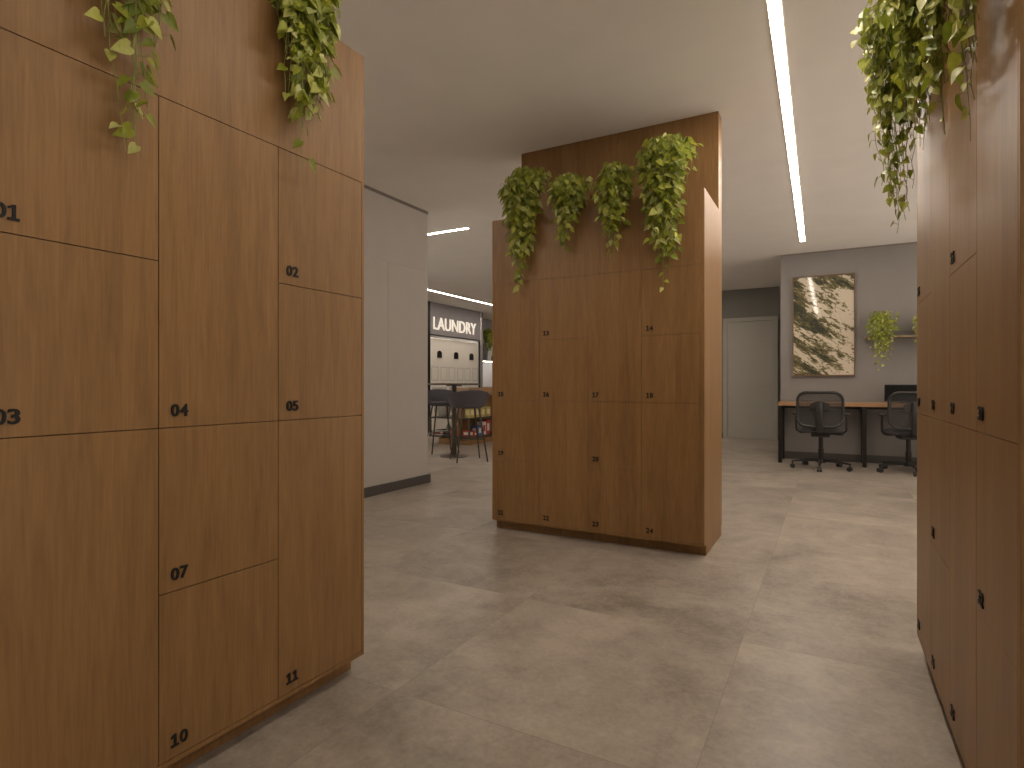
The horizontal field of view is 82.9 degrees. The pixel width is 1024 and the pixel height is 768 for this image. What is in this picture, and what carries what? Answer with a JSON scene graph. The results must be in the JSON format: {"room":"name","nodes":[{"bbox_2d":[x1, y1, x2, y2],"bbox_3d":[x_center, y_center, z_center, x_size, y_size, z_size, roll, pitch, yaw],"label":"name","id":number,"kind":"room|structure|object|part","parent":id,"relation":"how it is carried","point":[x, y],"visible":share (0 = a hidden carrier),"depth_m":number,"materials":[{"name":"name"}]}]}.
{"room":"locker room","nodes":[
{"label":"locker room","id":0,"kind":"room"},
{"bbox_2d":[364,188,427,487],"bbox_3d":[-2.848,-0.390,2.600,0.220,2.780,7.800,0,0,29],"label":"wall","id":1,"kind":"structure","parent":0,"point":[395,233],"depth_m":5.51,"materials":[{"name":"white paint"}]},
{"bbox_2d":[364,185,427,214],"bbox_3d":[-2.845,-1.767,2.601,0.224,0.026,7.804,0,0,29],"label":"trim","id":2,"kind":"structure","parent":1,"relation":"attached to","point":[365,186],"depth_m":5.51,"materials":[{"name":"black metal"}]},
{"bbox_2d":[364,474,430,497],"bbox_3d":[-2.833,0.958,2.604,0.242,0.085,7.822,0,0,29],"label":"baseboard","id":3,"kind":"structure","parent":1,"relation":"attached to","point":[418,480],"depth_m":5.50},
{"bbox_2d":[430,302,482,387],"bbox_3d":[-2.860,-0.390,12.510,2.100,2.780,5.140,0,0,29],"label":"wall","id":4,"kind":"structure","parent":0,"point":[437,310],"depth_m":13.37,"materials":[{"name":"grey paint"}]},
{"bbox_2d":[428,301,480,431],"bbox_3d":[-1.305,-0.390,13.205,0.072,2.779,2.100,0,0,29],"label":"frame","id":5,"kind":"structure","parent":4,"relation":"in","point":[429,334],"depth_m":12.32,"materials":[{"name":"black metal"}]},
{"bbox_2d":[433,317,475,334],"bbox_3d":[-1.275,-1.335,13.189,0.020,0.270,1.700,0,0,29],"label":"sign","id":6,"kind":"object","parent":4,"relation":"attached to","point":[440,321],"visible":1,"depth_m":13.16,"materials":[{"name":"white plastic"}]},
{"bbox_2d":[483,319,491,362],"bbox_3d":[-0.686,-0.390,15.879,0.150,2.780,2.860,0,0,29],"label":"wall","id":7,"kind":"structure","parent":0,"point":[487,323],"depth_m":15.81,"materials":[{"name":"grey paint"}]},
{"bbox_3d":[-0.492,-0.632,15.806,0.259,0.036,2.600,0,0,29],"label":"shelf","id":8,"kind":"object","parent":7,"relation":"attached to","visible":0},
{"bbox_2d":[483,344,487,359],"bbox_3d":[-0.711,-0.865,15.390,0.166,0.428,0.166,0,0,29],"label":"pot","id":9,"kind":"object","parent":8,"relation":"on","point":[485,346],"depth_m":15.33,"materials":[{"name":"grey ceramic"}]},
{"bbox_2d":[483,328,491,359],"bbox_3d":[-0.667,-1.087,15.365,0.340,0.874,0.301,0,0,29],"label":"pothos","id":10,"kind":"object","parent":8,"relation":"on","point":[487,338],"visible":0.98,"depth_m":15.32,"materials":[{"name":"plant"}]},
{"bbox_2d":[183,430,964,767],"bbox_3d":[0.186,1.050,6.751,13.000,0.100,18.000,0,0,29],"label":"floor","id":11,"kind":"structure","parent":0,"point":[794,642],"depth_m":2.27,"materials":[{"name":"concrete"}]},
{"bbox_2d":[0,0,363,767],"bbox_3d":[-1.118,-0.390,1.540,0.604,2.779,1.418,0,0,29],"label":"locker","id":12,"kind":"object","parent":11,"relation":"on","point":[182,317],"visible":0.99,"depth_m":1.43,"materials":[{"name":"brown wood"}]},
{"bbox_3d":[-0.946,0.513,1.255,0.020,0.814,0.343,0,0,29],"label":"door","id":13,"kind":"part","parent":12,"relation":"part of","materials":[{"name":"brown wood"}]},
{"bbox_3d":[-0.946,-0.098,1.255,0.020,0.403,0.343,0,0,29],"label":"door","id":14,"kind":"part","parent":12,"relation":"part of","materials":[{"name":"brown wood"}]},
{"bbox_3d":[-0.946,-0.500,1.255,0.020,0.398,0.343,0,0,29],"label":"door","id":15,"kind":"part","parent":12,"relation":"part of","materials":[{"name":"brown wood"}]},
{"bbox_2d":[84,0,178,154],"bbox_3d":[-0.922,-0.970,1.361,0.334,0.922,0.348,0,0,35],"label":"pothos","id":16,"kind":"object","parent":12,"relation":"hanging from","point":[150,25],"visible":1,"depth_m":1.30,"materials":[{"name":"plant"}]},
{"bbox_3d":[-0.779,0.307,1.558,0.020,0.403,0.343,0,0,29],"label":"door","id":17,"kind":"part","parent":12,"relation":"part of","materials":[{"name":"brown wood"}]},
{"bbox_3d":[-0.779,-0.297,1.558,0.020,0.803,0.343,0,0,29],"label":"door","id":18,"kind":"part","parent":12,"relation":"part of","materials":[{"name":"brown wood"}]},
{"bbox_3d":[-0.779,0.716,1.558,0.020,0.409,0.343,0,0,29],"label":"door","id":19,"kind":"part","parent":12,"relation":"part of","materials":[{"name":"brown wood"}]},
{"bbox_2d":[269,0,342,172],"bbox_3d":[-0.702,-1.054,1.785,0.359,0.836,0.335,0,0,35],"label":"pothos","id":20,"kind":"object","parent":12,"relation":"hanging from","point":[311,21],"visible":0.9,"depth_m":1.72,"materials":[{"name":"plant"}]},
{"bbox_3d":[-0.612,0.513,1.860,0.020,0.814,0.343,0,0,29],"label":"door","id":21,"kind":"part","parent":12,"relation":"part of","materials":[{"name":"brown wood"}]},
{"bbox_3d":[-0.612,-0.098,1.860,0.020,0.403,0.343,0,0,29],"label":"door","id":22,"kind":"part","parent":12,"relation":"part of","materials":[{"name":"brown wood"}]},
{"bbox_3d":[-0.612,-0.500,1.860,0.020,0.398,0.343,0,0,29],"label":"door","id":23,"kind":"part","parent":12,"relation":"part of","materials":[{"name":"brown wood"}]},
{"bbox_3d":[-0.780,-0.102,2.157,0.600,2.075,0.011,0,0,29],"label":"panel","id":24,"kind":"part","parent":12,"relation":"part of","materials":[{"name":"brown wood"}]},
{"bbox_2d":[430,337,447,429],"bbox_3d":[-1.888,-0.015,12.990,0.678,2.030,0.649,0,0,29],"label":"dryer","id":25,"kind":"object","parent":11,"relation":"on","point":[438,347],"visible":0.34,"depth_m":12.81,"materials":[{"name":"white metal"}]},
{"bbox_2d":[430,385,447,429],"bbox_3d":[-1.893,0.475,12.993,0.668,1.010,0.649,0,0,29],"label":"washer","id":26,"kind":"object","parent":25,"relation":"in","point":[441,423],"depth_m":12.79,"materials":[{"name":"white metal"}]},
{"bbox_3d":[-1.605,0.095,12.834,0.006,0.090,0.560,0,0,29],"label":"control panel","id":27,"kind":"part","parent":25,"relation":"part of","materials":[{"name":"white metal"}]},
{"bbox_2d":[428,389,459,453],"bbox_3d":[-1.045,0.533,8.618,0.562,0.938,0.455,0,0,-23],"label":"bar stool","id":28,"kind":"object","parent":11,"relation":"on","point":[436,397],"visible":0.54,"depth_m":8.71,"materials":[{"name":"grey fabric"}]},
{"bbox_3d":[-1.251,0.650,8.700,0.157,0.704,0.026,0,0,21],"label":"leg","id":29,"kind":"part","parent":28,"relation":"part of","materials":[{"name":"brown metal"}]},
{"bbox_3d":[-1.129,0.650,8.414,0.026,0.704,0.157,0,0,23],"label":"leg","id":30,"kind":"part","parent":28,"relation":"part of","materials":[{"name":"brown metal"}]},
{"bbox_3d":[-1.037,0.276,8.600,0.416,0.068,0.416,0,0,-23],"label":"seat","id":31,"kind":"part","parent":28,"relation":"part of","materials":[{"name":"grey fabric"}]},
{"bbox_3d":[-1.061,0.174,8.656,0.562,0.222,0.372,0,0,-23],"label":"backrest","id":32,"kind":"part","parent":28,"relation":"part of","materials":[{"name":"grey fabric"}]},
{"bbox_3d":[-0.961,0.650,8.823,0.026,0.704,0.157,0,0,23],"label":"leg","id":33,"kind":"part","parent":28,"relation":"part of","materials":[{"name":"brown metal"}]},
{"bbox_2d":[428,383,480,457],"bbox_3d":[-0.811,0.489,8.112,0.760,1.022,0.760,0,0,29],"label":"bar table","id":34,"kind":"object","parent":11,"relation":"on","point":[454,385],"visible":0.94,"depth_m":8.08,"materials":[{"name":"brown metal"}]},
{"bbox_2d":[448,340,463,427],"bbox_3d":[-1.574,-0.015,13.559,0.678,2.030,0.649,0,0,29],"label":"dryer","id":35,"kind":"object","parent":11,"relation":"on","point":[455,348],"visible":0.23,"depth_m":13.39,"materials":[{"name":"white metal"}]},
{"bbox_2d":[448,385,463,427],"bbox_3d":[-1.578,0.475,13.562,0.668,1.010,0.649,0,0,29],"label":"washer","id":36,"kind":"object","parent":35,"relation":"in","point":[449,387],"depth_m":13.23,"materials":[{"name":"white metal"}]},
{"bbox_2d":[429,388,491,444],"bbox_3d":[-0.677,0.525,10.494,0.840,0.950,1.600,0,0,29],"label":"kitchen island","id":37,"kind":"object","parent":11,"relation":"on","point":[467,423],"visible":0.31,"depth_m":9.88,"materials":[{"name":"brown wood"}]},
{"bbox_2d":[432,430,445,434],"bbox_3d":[-1.259,0.825,10.038,0.221,0.070,0.121,0,0,29],"label":"carton","id":38,"kind":"object","parent":37,"relation":"on","point":[436,431],"visible":0.6,"depth_m":9.99,"materials":[{"name":"white cardboard"}]},
{"bbox_2d":[437,406,450,416],"bbox_3d":[-1.177,0.420,10.085,0.280,0.255,0.280,0,0,29],"label":"bucket","id":39,"kind":"object","parent":37,"relation":"on","point":[442,412],"visible":0.43,"depth_m":10.00,"materials":[{"name":"plastic"}]},
{"bbox_2d":[429,415,491,418],"bbox_3d":[-0.677,0.559,10.494,0.840,0.022,1.600,0,0,29],"label":"shelf","id":40,"kind":"object","parent":37,"relation":"attached to","point":[459,416],"depth_m":9.88,"materials":[{"name":"brown metal"}]},
{"bbox_2d":[429,432,491,437],"bbox_3d":[-0.677,0.873,10.494,0.840,0.025,1.600,0,0,29],"label":"shelf","id":41,"kind":"object","parent":37,"relation":"attached to","point":[485,435],"depth_m":9.91,"materials":[{"name":"brown metal"}]},
{"bbox_2d":[463,430,472,436],"bbox_3d":[-0.739,0.815,9.739,0.141,0.090,0.121,0,0,29],"label":"carton","id":42,"kind":"object","parent":37,"relation":"on","point":[465,433],"visible":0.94,"depth_m":9.70,"materials":[{"name":"red cardboard"}]},
{"bbox_3d":[-0.708,0.715,9.620,0.024,0.290,0.024,0,0,29],"label":"post","id":43,"kind":"part","parent":37,"relation":"part of","materials":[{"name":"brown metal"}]},
{"bbox_2d":[464,409,474,417],"bbox_3d":[-0.714,0.463,9.743,0.121,0.170,0.141,0,0,29],"label":"carton","id":44,"kind":"object","parent":37,"relation":"on","point":[468,413],"visible":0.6,"depth_m":9.69,"materials":[{"name":"yellow cardboard"}]},
{"bbox_3d":[-0.701,0.463,9.700,0.149,0.085,0.055,0,0,-20],"label":"label panel","id":45,"kind":"part","parent":44,"relation":"part of","materials":[{"name":"yellow paper"}]},
{"bbox_2d":[457,388,491,394],"bbox_3d":[-0.432,0.115,10.359,0.240,0.130,1.600,0,0,29],"label":"island countertop","id":46,"kind":"structure","parent":37,"relation":"on","point":[489,390],"depth_m":9.90,"materials":[{"name":"brown wood"}]},
{"bbox_3d":[-0.484,0.517,10.388,0.120,0.675,1.580,0,0,29],"label":"panel","id":47,"kind":"part","parent":37,"relation":"part of","materials":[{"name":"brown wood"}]},
{"bbox_2d":[471,425,481,434],"bbox_3d":[-0.608,0.779,9.976,0.141,0.160,0.121,0,0,29],"label":"carton","id":48,"kind":"object","parent":37,"relation":"on","point":[473,428],"visible":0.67,"depth_m":9.94,"materials":[{"name":"blue cardboard"}]},
{"bbox_2d":[477,421,485,433],"bbox_3d":[-0.543,0.750,10.094,0.141,0.220,0.121,0,0,29],"label":"carton","id":49,"kind":"object","parent":37,"relation":"on","point":[478,423],"visible":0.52,"depth_m":10.06,"materials":[{"name":"red cardboard"}]},
{"bbox_2d":[480,407,484,416],"bbox_3d":[-0.550,0.463,10.040,0.121,0.170,0.141,0,0,29],"label":"carton","id":50,"kind":"object","parent":37,"relation":"on","point":[482,410],"visible":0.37,"depth_m":9.99,"materials":[{"name":"yellow cardboard"}]},
{"bbox_2d":[482,419,489,433],"bbox_3d":[-0.478,0.735,10.212,0.141,0.250,0.121,0,0,29],"label":"carton","id":51,"kind":"object","parent":37,"relation":"on","point":[487,421],"visible":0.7,"depth_m":10.17,"materials":[{"name":"red cardboard"}]},
{"bbox_2d":[485,406,489,415],"bbox_3d":[-0.467,0.463,10.189,0.121,0.170,0.141,0,0,29],"label":"carton","id":52,"kind":"object","parent":37,"relation":"on","point":[487,408],"visible":0.54,"depth_m":10.14,"materials":[{"name":"yellow cardboard"}]},
{"bbox_2d":[447,390,488,462],"bbox_3d":[-0.574,0.533,7.673,0.562,0.938,0.455,0,0,-18],"label":"bar stool","id":53,"kind":"object","parent":11,"relation":"on","point":[464,399],"visible":1,"depth_m":7.52,"materials":[{"name":"grey fabric"}]},
{"bbox_3d":[-0.771,0.650,7.771,0.157,0.704,0.026,0,0,26],"label":"leg","id":54,"kind":"part","parent":53,"relation":"part of","materials":[{"name":"brown metal"}]},
{"bbox_3d":[-0.675,0.650,7.476,0.026,0.704,0.157,0,0,28],"label":"leg","id":55,"kind":"part","parent":53,"relation":"part of","materials":[{"name":"brown metal"}]},
{"bbox_3d":[-0.580,0.276,7.692,0.416,0.068,0.416,0,0,-18],"label":"seat","id":56,"kind":"part","parent":53,"relation":"part of","materials":[{"name":"grey fabric"}]},
{"bbox_3d":[-0.561,0.174,7.633,0.562,0.222,0.372,0,0,-18],"label":"backrest","id":57,"kind":"part","parent":53,"relation":"part of","materials":[{"name":"grey fabric"}]},
{"bbox_3d":[-0.472,0.650,7.869,0.026,0.704,0.157,0,0,28],"label":"leg","id":58,"kind":"part","parent":53,"relation":"part of","materials":[{"name":"brown metal"}]},
{"bbox_3d":[-0.375,0.650,7.574,0.157,0.704,0.026,0,0,26],"label":"leg","id":59,"kind":"part","parent":53,"relation":"part of","materials":[{"name":"brown metal"}]},
{"bbox_2d":[464,341,477,387],"bbox_3d":[-1.260,-0.015,14.128,0.678,2.030,0.649,0,0,29],"label":"dryer","id":60,"kind":"object","parent":11,"relation":"on","point":[470,348],"visible":0.23,"depth_m":13.94,"materials":[{"name":"white metal"}]},
{"bbox_2d":[483,363,491,387],"bbox_3d":[-0.371,0.200,15.653,0.619,1.600,2.750,0,0,29],"label":"cabinet","id":61,"kind":"object","parent":11,"relation":"on","point":[487,367],"depth_m":15.74,"materials":[{"name":"white wood"}]},
{"bbox_2d":[492,111,721,555],"bbox_3d":[0.620,-0.390,3.956,1.449,2.779,0.604,0,0,29],"label":"locker","id":62,"kind":"object","parent":11,"relation":"on","point":[607,384],"visible":0.98,"depth_m":3.68,"materials":[{"name":"brown wood"}]},
{"bbox_3d":[0.015,-0.102,4.292,0.018,2.075,0.600,0,0,29],"label":"panel","id":63,"kind":"part","parent":62,"relation":"part of","materials":[{"name":"brown wood"}]},
{"bbox_3d":[0.035,0.716,3.950,0.344,0.410,0.020,0,0,29],"label":"door","id":64,"kind":"part","parent":62,"relation":"part of","materials":[{"name":"brown wood"}]},
{"bbox_3d":[0.035,0.307,3.950,0.344,0.404,0.020,0,0,29],"label":"door","id":65,"kind":"part","parent":62,"relation":"part of","materials":[{"name":"brown wood"}]},
{"bbox_3d":[0.035,-0.297,3.950,0.344,0.804,0.020,0,0,29],"label":"door","id":66,"kind":"part","parent":62,"relation":"part of","materials":[{"name":"brown wood"}]},
{"bbox_2d":[497,165,551,292],"bbox_3d":[0.079,-1.048,3.937,0.385,0.866,0.378,0,0,33],"label":"pothos","id":67,"kind":"object","parent":62,"relation":"hanging from","point":[522,192],"visible":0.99,"depth_m":3.83,"materials":[{"name":"plant"}]},
{"bbox_3d":[0.337,0.513,3.783,0.344,0.815,0.020,0,0,29],"label":"door","id":68,"kind":"part","parent":62,"relation":"part of","materials":[{"name":"brown wood"}]},
{"bbox_3d":[0.337,-0.098,3.783,0.344,0.404,0.020,0,0,29],"label":"door","id":69,"kind":"part","parent":62,"relation":"part of","materials":[{"name":"brown wood"}]},
{"bbox_3d":[0.337,-0.500,3.783,0.344,0.399,0.020,0,0,29],"label":"door","id":70,"kind":"part","parent":62,"relation":"part of","materials":[{"name":"brown wood"}]},
{"bbox_2d":[546,172,593,255],"bbox_3d":[0.385,-1.108,3.771,0.254,0.569,0.371,0,0,32],"label":"pothos","id":71,"kind":"object","parent":62,"relation":"hanging from","point":[571,189],"visible":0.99,"depth_m":3.68,"materials":[{"name":"plant"}]},
{"bbox_2d":[590,160,638,260],"bbox_3d":[0.666,-1.065,3.603,0.277,0.646,0.383,0,0,40],"label":"pothos","id":72,"kind":"object","parent":62,"relation":"hanging from","point":[615,184],"visible":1,"depth_m":3.51,"materials":[{"name":"plant"}]},
{"bbox_3d":[0.639,0.716,3.616,0.344,0.410,0.020,0,0,29],"label":"door","id":73,"kind":"part","parent":62,"relation":"part of","materials":[{"name":"brown wood"}]},
{"bbox_3d":[0.639,0.307,3.616,0.344,0.404,0.020,0,0,29],"label":"door","id":74,"kind":"part","parent":62,"relation":"part of","materials":[{"name":"brown wood"}]},
{"bbox_3d":[0.639,-0.297,3.616,0.344,0.804,0.020,0,0,29],"label":"door","id":75,"kind":"part","parent":62,"relation":"part of","materials":[{"name":"brown wood"}]},
{"bbox_2d":[633,133,703,291],"bbox_3d":[0.928,-1.026,3.470,0.383,0.973,0.399,0,0,32],"label":"pothos","id":76,"kind":"object","parent":62,"relation":"hanging from","point":[663,160],"visible":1,"depth_m":3.36,"materials":[{"name":"plant"}]},
{"bbox_3d":[0.942,0.513,3.449,0.344,0.815,0.020,0,0,29],"label":"door","id":77,"kind":"part","parent":62,"relation":"part of","materials":[{"name":"brown wood"}]},
{"bbox_3d":[0.942,-0.098,3.449,0.344,0.404,0.020,0,0,29],"label":"door","id":78,"kind":"part","parent":62,"relation":"part of","materials":[{"name":"brown wood"}]},
{"bbox_3d":[0.942,-0.500,3.449,0.344,0.399,0.020,0,0,29],"label":"door","id":79,"kind":"part","parent":62,"relation":"part of","materials":[{"name":"brown wood"}]},
{"bbox_3d":[1.244,-0.102,3.614,0.024,2.075,0.600,0,0,29],"label":"panel","id":80,"kind":"part","parent":62,"relation":"part of","materials":[{"name":"brown wood"}]},
{"bbox_2d":[790,391,852,471],"bbox_3d":[3.683,0.534,6.917,0.664,0.932,0.631,0,0,31],"label":"office chair","id":81,"kind":"object","parent":11,"relation":"on","point":[817,429],"visible":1,"depth_m":6.75,"materials":[{"name":"black plastic"}]},
{"bbox_3d":[3.522,0.902,6.976,0.297,0.051,0.050,0,0,12],"label":"arm","id":82,"kind":"part","parent":81,"relation":"part of","materials":[{"name":"black plastic"}]},
{"bbox_3d":[3.695,0.542,6.938,0.470,0.094,0.450,0,0,31],"label":"seat","id":83,"kind":"part","parent":81,"relation":"part of","materials":[{"name":"fabric"}]},
{"bbox_3d":[3.576,0.285,6.738,0.503,0.434,0.068,0,0,31],"label":"frame","id":84,"kind":"part","parent":81,"relation":"part of","materials":[{"name":"black plastic"}]},
{"bbox_3d":[3.811,0.902,6.803,0.050,0.051,0.297,0,0,-40],"label":"arm","id":85,"kind":"part","parent":81,"relation":"part of","materials":[{"name":"black plastic"}]},
{"bbox_3d":[3.862,0.470,6.826,0.165,0.231,0.043,0,0,44],"label":"arm post","id":86,"kind":"part","parent":81,"relation":"part of","materials":[{"name":"black plastic"}]},
{"bbox_2d":[778,401,907,467],"bbox_3d":[5.183,0.610,6.802,3.720,0.780,0.520,0,0,29],"label":"desk","id":87,"kind":"object","parent":11,"relation":"on","point":[782,405],"visible":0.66,"depth_m":7.33,"materials":[{"name":"brown wood"}]},
{"bbox_3d":[3.574,0.632,7.690,0.045,0.735,0.500,0,0,29],"label":"leg frame","id":88,"kind":"part","parent":87,"relation":"part of","materials":[{"name":"black metal"}]},
{"bbox_3d":[5.290,0.288,6.960,3.665,0.043,0.020,0,0,29],"label":"rail","id":89,"kind":"part","parent":87,"relation":"part of","materials":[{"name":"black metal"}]},
{"bbox_3d":[4.388,0.632,7.241,0.045,0.735,0.500,0,0,29],"label":"leg frame","id":90,"kind":"part","parent":87,"relation":"part of","materials":[{"name":"black metal"}]},
{"bbox_2d":[884,385,916,402],"bbox_3d":[4.849,0.107,7.055,0.540,0.225,0.140,0,0,29],"label":"monitor","id":91,"kind":"object","parent":87,"relation":"on","point":[888,389],"visible":0.44,"depth_m":7.10,"materials":[{"name":"black plastic"}]},
{"bbox_2d":[876,391,916,476],"bbox_3d":[4.515,0.534,6.595,0.664,0.932,0.631,0,0,21],"label":"office chair","id":92,"kind":"object","parent":11,"relation":"on","point":[907,433],"visible":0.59,"depth_m":6.47,"materials":[{"name":"black plastic"}]},
{"bbox_3d":[4.333,0.470,6.680,0.165,0.231,0.043,0,0,8],"label":"arm post","id":93,"kind":"part","parent":92,"relation":"part of","materials":[{"name":"black plastic"}]},
{"bbox_3d":[4.346,0.902,6.625,0.297,0.051,0.050,0,0,2],"label":"arm","id":94,"kind":"part","parent":92,"relation":"part of","materials":[{"name":"black plastic"}]},
{"bbox_3d":[4.479,0.902,6.790,0.050,0.051,0.297,0,0,-14],"label":"arm","id":95,"kind":"part","parent":92,"relation":"part of","materials":[{"name":"black plastic"}]},
{"bbox_3d":[4.524,0.542,6.618,0.470,0.094,0.450,0,0,21],"label":"seat","id":96,"kind":"part","parent":92,"relation":"part of","materials":[{"name":"fabric"}]},
{"bbox_3d":[4.441,0.285,6.400,0.503,0.434,0.068,0,0,21],"label":"frame","id":97,"kind":"part","parent":92,"relation":"part of","materials":[{"name":"black plastic"}]},
{"bbox_3d":[4.460,0.902,6.452,0.050,0.051,0.297,0,0,21],"label":"arm","id":98,"kind":"part","parent":92,"relation":"part of","materials":[{"name":"black plastic"}]},
{"bbox_2d":[917,0,1023,767],"bbox_3d":[1.468,-0.390,1.456,0.604,2.779,1.325,0,0,28],"label":"locker","id":99,"kind":"object","parent":11,"relation":"on","point":[970,194],"visible":0.99,"depth_m":1.30,"materials":[{"name":"brown wood"}]},
{"bbox_2d":[850,0,925,231],"bbox_3d":[1.418,-1.002,2.007,0.427,0.938,0.344,0,0,40],"label":"pothos","id":100,"kind":"object","parent":99,"relation":"hanging from","point":[881,62],"visible":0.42,"depth_m":2.05,"materials":[{"name":"plant"}]},
{"bbox_2d":[879,0,941,149],"bbox_3d":[1.304,-1.067,1.715,0.377,0.735,0.356,0,0,39],"label":"pothos","id":101,"kind":"object","parent":99,"relation":"hanging from","point":[906,12],"visible":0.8,"depth_m":1.75,"materials":[{"name":"plant"}]},
{"bbox_3d":[1.448,-0.098,2.022,0.020,0.403,0.323,0,0,28],"label":"door","id":102,"kind":"part","parent":99,"relation":"part of","materials":[{"name":"brown wood"}]},
{"bbox_3d":[1.448,-0.710,2.022,0.020,0.818,0.323,0,0,28],"label":"door","id":103,"kind":"part","parent":99,"relation":"part of","materials":[{"name":"brown wood"}]},
{"bbox_3d":[1.448,0.513,2.022,0.020,0.814,0.323,0,0,28],"label":"door","id":104,"kind":"part","parent":99,"relation":"part of","materials":[{"name":"brown wood"}]},
{"bbox_2d":[912,0,952,133],"bbox_3d":[1.152,-1.030,1.410,0.341,0.802,0.317,0,0,38],"label":"pothos","id":105,"kind":"object","parent":99,"relation":"hanging from","point":[931,9],"visible":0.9,"depth_m":1.45,"materials":[{"name":"plant"}]},
{"bbox_3d":[1.292,0.716,1.737,0.020,0.409,0.323,0,0,29],"label":"door","id":106,"kind":"part","parent":99,"relation":"part of","materials":[{"name":"brown wood"}]},
{"bbox_3d":[1.292,0.307,1.737,0.020,0.403,0.323,0,0,29],"label":"door","id":107,"kind":"part","parent":99,"relation":"part of","materials":[{"name":"brown wood"}]},
{"bbox_3d":[1.292,-0.507,1.737,0.020,1.223,0.323,0,0,29],"label":"door","id":108,"kind":"part","parent":99,"relation":"part of","materials":[{"name":"brown wood"}]},
{"bbox_2d":[942,0,979,140],"bbox_3d":[1.009,-0.964,1.111,0.330,0.932,0.345,0,0,29],"label":"pothos","id":109,"kind":"object","parent":99,"relation":"hanging from","point":[958,31],"visible":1,"depth_m":1.19,"materials":[{"name":"plant"}]},
{"bbox_3d":[1.137,-0.098,1.451,0.020,0.403,0.323,0,0,29],"label":"door","id":110,"kind":"part","parent":99,"relation":"part of","materials":[{"name":"brown wood"}]},
{"bbox_3d":[1.137,-0.710,1.451,0.020,0.818,0.323,0,0,29],"label":"door","id":111,"kind":"part","parent":99,"relation":"part of","materials":[{"name":"brown wood"}]},
{"bbox_3d":[1.137,0.513,1.451,0.020,0.814,0.323,0,0,29],"label":"door","id":112,"kind":"part","parent":99,"relation":"part of","materials":[{"name":"brown wood"}]},
{"bbox_3d":[0.982,0.716,1.165,0.020,0.409,0.323,0,0,28],"label":"door","id":113,"kind":"part","parent":99,"relation":"part of","materials":[{"name":"brown wood"}]},
{"bbox_3d":[0.982,0.307,1.165,0.020,0.403,0.323,0,0,28],"label":"door","id":114,"kind":"part","parent":99,"relation":"part of","materials":[{"name":"brown wood"}]},
{"bbox_3d":[0.982,-0.507,1.165,0.020,1.223,0.323,0,0,28],"label":"door","id":115,"kind":"part","parent":99,"relation":"part of","materials":[{"name":"brown wood"}]},
{"bbox_3d":[1.157,-0.102,0.878,0.600,2.075,0.012,0,0,29],"label":"panel","id":116,"kind":"part","parent":99,"relation":"part of","materials":[{"name":"brown wood"}]},
{"bbox_2d":[331,0,932,319],"bbox_3d":[0.186,-1.840,6.751,13.000,0.120,18.000,0,0,29],"label":"ceiling","id":117,"kind":"structure","parent":0,"point":[456,92],"depth_m":3.65,"materials":[{"name":"paint"}]},
{"bbox_2d":[428,227,468,234],"bbox_3d":[-2.859,-1.776,7.867,5.396,0.006,0.042,0,0,29],"label":"recessed light","id":118,"kind":"object","parent":117,"relation":"in","point":[466,227],"visible":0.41,"depth_m":6.70,"materials":[{"name":"white plastic"}]},
{"bbox_2d":[428,289,491,304],"bbox_3d":[-0.409,-1.776,12.905,0.036,0.006,5.806,0,0,29],"label":"recessed light","id":119,"kind":"object","parent":117,"relation":"in","point":[428,289],"visible":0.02,"depth_m":11.71,"materials":[{"name":"white plastic"}]},
{"bbox_2d":[766,0,804,241],"bbox_3d":[1.923,-1.776,4.022,0.062,0.006,7.106,0,0,28],"label":"recessed light","id":120,"kind":"object","parent":117,"relation":"in","point":[775,12],"visible":1,"depth_m":3.54,"materials":[{"name":"white plastic"}]},
{"bbox_2d":[722,286,780,439],"bbox_3d":[4.206,-0.390,12.813,4.180,2.780,3.500,0,0,29],"label":"wall","id":121,"kind":"structure","parent":0,"point":[753,302],"depth_m":10.67,"materials":[{"name":"grey paint"}]},
{"bbox_2d":[723,316,777,440],"bbox_3d":[4.376,-0.122,10.673,0.935,2.245,0.083,0,0,29],"label":"door","id":122,"kind":"structure","parent":121,"relation":"in","point":[750,349],"depth_m":10.67,"materials":[{"name":"grey paint"}]},
{"bbox_2d":[785,451,916,463],"bbox_3d":[6.098,0.950,8.185,4.035,0.100,2.775,0,0,29],"label":"baseboard","id":123,"kind":"structure","parent":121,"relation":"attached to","point":[788,454],"depth_m":7.55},
{"bbox_2d":[781,243,916,456],"bbox_3d":[6.108,-0.390,8.188,4.020,2.780,2.760,0,0,29],"label":"wall","id":124,"kind":"structure","parent":0,"point":[886,276],"depth_m":7.48,"materials":[{"name":"grey paint"}]},
{"bbox_2d":[793,273,854,375],"bbox_3d":[4.120,-0.785,7.681,0.728,1.334,0.040,0,0,28],"label":"framed print","id":125,"kind":"object","parent":124,"relation":"attached to","point":[823,305],"visible":1,"depth_m":7.67},
{"bbox_2d":[780,242,916,256],"bbox_3d":[5.438,-1.770,6.979,4.024,0.020,0.004,0,0,29],"label":"trim","id":126,"kind":"structure","parent":124,"relation":"attached to","point":[908,242],"depth_m":7.55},
{"bbox_2d":[864,335,916,339],"bbox_3d":[5.383,-0.599,6.897,2.040,0.027,0.199,0,0,29],"label":"wall shelf","id":127,"kind":"object","parent":124,"relation":"attached to","point":[893,336],"visible":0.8,"depth_m":7.14,"materials":[{"name":"brown wood"}]},
{"bbox_2d":[865,310,899,370],"bbox_3d":[4.620,-0.552,7.251,0.379,0.755,0.353,0,0,21],"label":"pothos","id":128,"kind":"object","parent":127,"relation":"on","point":[881,326],"visible":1,"depth_m":7.16,"materials":[{"name":"plant"}]},
{"bbox_2d":[912,314,916,342],"bbox_3d":[5.003,-0.582,7.021,0.281,0.605,0.297,0,0,29],"label":"pothos","id":129,"kind":"object","parent":127,"relation":"on","point":[914,317],"visible":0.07,"depth_m":7.02,"materials":[{"name":"plant"}]}
]}

